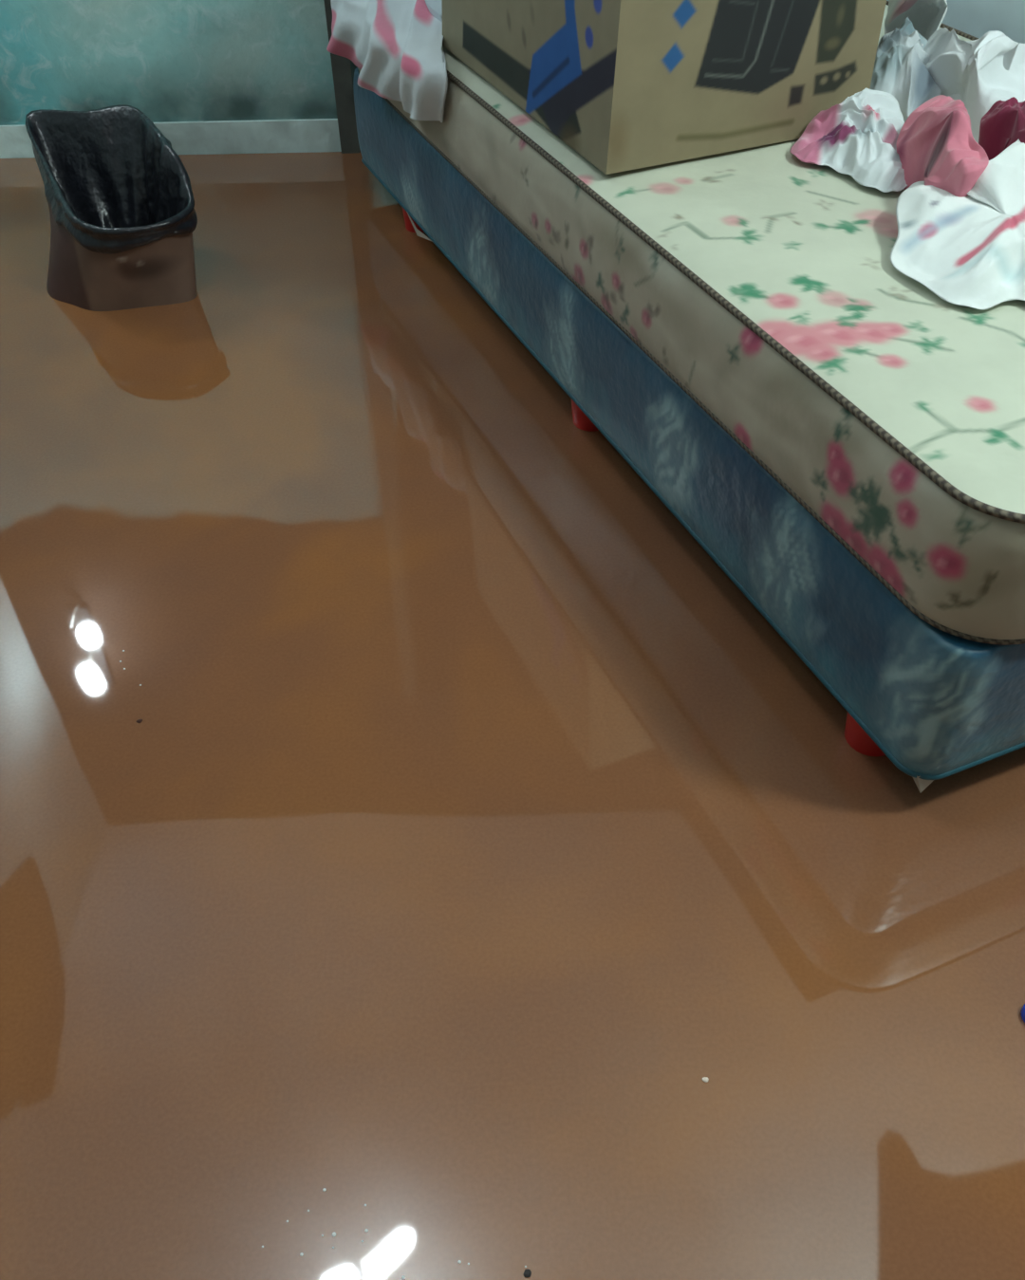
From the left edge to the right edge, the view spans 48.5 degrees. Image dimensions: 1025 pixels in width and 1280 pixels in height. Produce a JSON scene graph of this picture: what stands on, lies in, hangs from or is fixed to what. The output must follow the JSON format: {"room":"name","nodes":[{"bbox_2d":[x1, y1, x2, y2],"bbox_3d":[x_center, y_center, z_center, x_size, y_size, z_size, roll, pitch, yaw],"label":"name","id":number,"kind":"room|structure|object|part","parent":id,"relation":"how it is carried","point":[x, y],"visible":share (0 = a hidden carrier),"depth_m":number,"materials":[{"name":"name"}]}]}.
{"room":"bedroom","nodes":[
{"label":"bedroom","id":0,"kind":"room"},
{"bbox_2d":[0,0,337,125],"bbox_3d":[-1.130,-2.268,2.115,1.428,2.770,0.580,-1,43,0],"label":"wall","id":1,"kind":"structure","parent":0,"point":[166,60],"depth_m":2.61,"materials":[{"name":"teal paint"}]},
{"bbox_2d":[0,118,341,158],"bbox_3d":[-1.048,-1.141,2.776,1.308,0.222,0.014,-1,43,0],"label":"baseboard","id":2,"kind":"structure","parent":1,"relation":"attached to","point":[318,135],"depth_m":2.72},
{"bbox_2d":[323,0,360,153],"bbox_3d":[-0.402,-1.851,2.183,0.043,2.050,0.135,-1,43,0],"label":"trim","id":3,"kind":"structure","parent":1,"relation":"attached to","point":[343,68],"depth_m":2.65,"materials":[{"name":"brown wood"}]},
{"bbox_2d":[886,0,1024,43],"bbox_3d":[0.688,-2.065,1.864,0.100,2.770,1.650,-17,46,-16],"label":"wall","id":4,"kind":"structure","parent":0,"point":[975,18],"depth_m":2.06,"materials":[{"name":"blue paint"}]},
{"bbox_3d":[0.453,0.146,1.595,4.700,0.060,5.100,-1,43,0],"label":"floor","id":5,"kind":"structure","parent":0,"visible":0},
{"bbox_2d":[25,104,197,311],"bbox_3d":[-0.770,-0.792,2.258,0.326,0.412,0.455,-8,44,-7],"label":"waste bin","id":6,"kind":"object","parent":5,"relation":"on","point":[120,200],"visible":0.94,"depth_m":2.18,"materials":[{"name":"brown plastic"}]},
{"bbox_2d":[0,149,1024,1279],"bbox_3d":[0.480,0.099,1.482,4.243,0.159,4.800,-1,43,0],"label":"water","id":7,"kind":"object","parent":5,"relation":"on","point":[463,817],"depth_m":1.25,"materials":[{"name":"brown liquid"}]},
{"bbox_2d":[523,1268,531,1277],"bbox_3d":[0.012,0.524,0.943,0.007,0.003,0.007,-1,43,0],"label":"crumb","id":8,"kind":"object","parent":7,"relation":"on","point":[527,1273],"visible":1,"depth_m":0.94,"materials":[{"name":"black"}]},
{"bbox_2d":[702,1076,708,1082],"bbox_3d":[0.179,0.410,1.061,0.006,0.003,0.005,15,46,16],"label":"crumb","id":9,"kind":"object","parent":7,"relation":"on","point":[704,1079],"visible":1,"depth_m":1.06,"materials":[{"name":"white"}]},
{"bbox_3d":[0.507,0.363,1.100,0.029,0.017,0.029,-1,43,0],"label":"bottle cap","id":10,"kind":"part","parent":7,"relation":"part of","materials":[{"name":"blue plastic"}]},
{"bbox_2d":[352,67,1024,792],"bbox_3d":[0.459,-0.582,2.027,0.920,0.400,1.991,-17,46,-16],"label":"box spring","id":11,"kind":"object","parent":5,"relation":"on","point":[938,704],"visible":0.38,"depth_m":1.42,"materials":[{"name":"blue fabric"}]},
{"bbox_2d":[357,0,1024,645],"bbox_3d":[0.461,-0.784,1.825,0.928,0.165,1.997,-17,46,-16],"label":"mattress","id":12,"kind":"object","parent":11,"relation":"on","point":[763,281],"visible":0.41,"depth_m":1.29,"materials":[{"name":"beige fabric"}]},
{"bbox_2d":[326,0,447,122],"bbox_3d":[-0.226,-1.256,2.288,0.309,0.170,1.085,-1,43,0],"label":"cloth","id":13,"kind":"object","parent":12,"relation":"on","point":[396,45],"visible":0.98,"depth_m":2.02,"materials":[{"name":"fabric"}]},
{"bbox_2d":[424,0,442,22],"bbox_3d":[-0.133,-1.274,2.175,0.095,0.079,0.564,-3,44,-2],"label":"pillow","id":14,"kind":"object","parent":13,"relation":"on","point":[434,7],"visible":0.16,"depth_m":2.01,"materials":[{"name":"fabric"}]},
{"bbox_2d":[441,0,886,174],"bbox_3d":[0.195,-1.042,1.671,0.419,0.425,0.644,-17,46,-16],"label":"cardboard box","id":15,"kind":"object","parent":12,"relation":"on","point":[626,84],"visible":0.98,"depth_m":1.55,"materials":[{"name":"beige cardboard"}]},
{"bbox_2d":[789,88,907,192],"bbox_3d":[0.482,-0.689,1.543,0.138,0.083,0.205,-28,50,-25],"label":"crumpled cloth","id":16,"kind":"object","parent":12,"relation":"on","point":[856,137],"visible":0.91,"depth_m":1.54,"materials":[{"name":"fabric"}]},
{"bbox_2d":[869,16,941,121],"bbox_3d":[0.586,-0.856,1.706,0.103,0.099,0.250,8,44,9],"label":"crumpled cloth","id":17,"kind":"object","parent":12,"relation":"on","point":[899,70],"visible":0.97,"depth_m":1.66,"materials":[{"name":"fabric"}]},
{"bbox_2d":[884,0,946,39],"bbox_3d":[0.624,-0.975,1.795,0.078,0.148,0.168,-1,43,0],"label":"towel","id":18,"kind":"object","parent":12,"relation":"on","point":[926,16],"visible":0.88,"depth_m":1.77,"materials":[{"name":"fabric"}]},
{"bbox_2d":[895,94,988,197],"bbox_3d":[0.538,-0.612,1.435,0.064,0.119,0.253,-1,43,0],"label":"cloth","id":19,"kind":"object","parent":12,"relation":"on","point":[936,146],"visible":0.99,"depth_m":1.40,"materials":[{"name":"fabric"}]},
{"bbox_2d":[889,138,1024,309],"bbox_3d":[0.608,-0.502,1.322,0.328,0.113,0.342,-1,43,0],"label":"crumpled cloth","id":20,"kind":"object","parent":12,"relation":"on","point":[969,250],"visible":0.94,"depth_m":1.32,"materials":[{"name":"fabric"}]},
{"bbox_2d":[923,27,1024,143],"bbox_3d":[0.686,-0.810,1.626,0.169,0.139,0.306,-1,43,0],"label":"crumpled cloth","id":21,"kind":"object","parent":12,"relation":"on","point":[988,69],"visible":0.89,"depth_m":1.55,"materials":[{"name":"fabric"}]},
{"bbox_2d":[978,96,1024,160],"bbox_3d":[0.614,-0.604,1.416,0.079,0.130,0.118,-1,43,0],"label":"cloth","id":22,"kind":"object","parent":12,"relation":"on","point":[1003,123],"visible":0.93,"depth_m":1.39,"materials":[{"name":"fabric"}]}
]}

